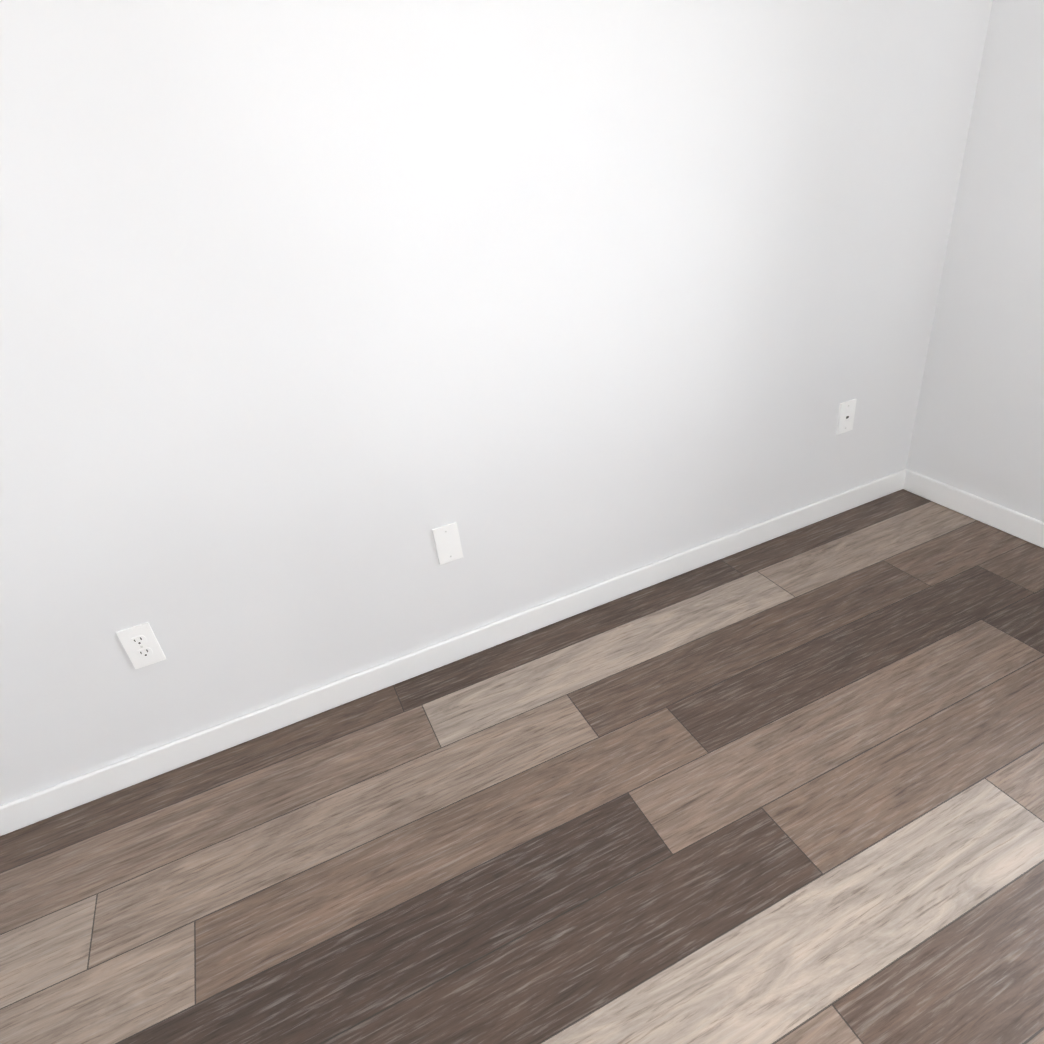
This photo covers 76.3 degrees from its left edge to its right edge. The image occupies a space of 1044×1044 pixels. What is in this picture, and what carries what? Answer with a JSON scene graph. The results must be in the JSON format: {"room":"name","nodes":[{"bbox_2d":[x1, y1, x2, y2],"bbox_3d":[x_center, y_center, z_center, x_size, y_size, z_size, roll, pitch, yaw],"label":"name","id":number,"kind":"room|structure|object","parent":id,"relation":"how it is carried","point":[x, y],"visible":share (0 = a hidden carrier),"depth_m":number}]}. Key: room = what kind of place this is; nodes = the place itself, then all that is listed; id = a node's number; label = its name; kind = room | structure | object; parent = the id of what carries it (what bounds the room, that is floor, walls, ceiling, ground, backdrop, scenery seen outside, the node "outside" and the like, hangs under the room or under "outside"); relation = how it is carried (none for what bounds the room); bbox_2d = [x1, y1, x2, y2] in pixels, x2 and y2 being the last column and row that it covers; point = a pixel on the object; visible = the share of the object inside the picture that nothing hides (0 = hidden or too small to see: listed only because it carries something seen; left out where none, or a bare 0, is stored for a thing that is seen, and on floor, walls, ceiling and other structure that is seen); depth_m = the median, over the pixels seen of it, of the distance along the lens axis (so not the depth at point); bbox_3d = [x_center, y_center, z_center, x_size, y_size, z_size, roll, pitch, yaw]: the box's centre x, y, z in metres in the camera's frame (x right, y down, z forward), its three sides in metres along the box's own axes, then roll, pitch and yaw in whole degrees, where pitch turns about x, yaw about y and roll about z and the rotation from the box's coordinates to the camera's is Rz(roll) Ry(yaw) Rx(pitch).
{"room":"empty room","nodes":[
{"label":"empty room","id":0,"kind":"room"},
{"bbox_2d":[0,0,992,805],"bbox_3d":[-0.561,-0.962,1.311,4.450,3.250,0.160,-18,31,-18],"label":"wall","id":1,"kind":"structure","parent":0,"point":[320,320],"depth_m":1.64},
{"bbox_2d":[116,622,165,668],"bbox_3d":[-0.946,0.309,1.653,0.072,0.117,0.009,-18,31,-18],"label":"electrical outlet","id":2,"kind":"object","parent":1,"relation":"attached to","point":[141,645],"visible":1,"depth_m":1.65},
{"bbox_2d":[432,522,462,564],"bbox_3d":[-0.211,0.062,1.898,0.072,0.117,0.007,-18,31,-18],"label":"blank wall plate","id":3,"kind":"object","parent":1,"relation":"attached to","point":[447,543],"visible":1,"depth_m":1.89},
{"bbox_2d":[0,469,907,835],"bbox_3d":[-0.125,0.367,2.091,3.615,0.088,0.013,-18,31,-18],"label":"baseboard","id":4,"kind":"structure","parent":1,"relation":"attached to","point":[78,791],"depth_m":2.00},
{"bbox_2d":[836,399,856,434],"bbox_3d":[1.154,-0.374,2.362,0.072,0.117,0.008,-18,31,-18],"label":"wall plate","id":5,"kind":"object","parent":1,"relation":"attached to","point":[846,416],"visible":1,"depth_m":2.36},
{"bbox_2d":[0,489,1043,1043],"bbox_3d":[0.729,1.587,-0.043,4.450,0.120,5.510,-18,31,-18],"label":"floor","id":6,"kind":"structure","parent":0,"point":[786,789],"depth_m":1.51},
{"bbox_2d":[906,0,1043,521],"bbox_3d":[2.474,-0.502,-0.217,0.160,3.250,5.510,-18,31,-18],"label":"wall","id":7,"kind":"structure","parent":0,"point":[978,429],"depth_m":2.14},
{"bbox_2d":[904,469,1043,547],"bbox_3d":[2.581,0.888,0.534,0.013,0.088,5.190,-18,31,-18],"label":"baseboard","id":8,"kind":"structure","parent":7,"relation":"attached to","point":[1027,528],"depth_m":2.39}
]}

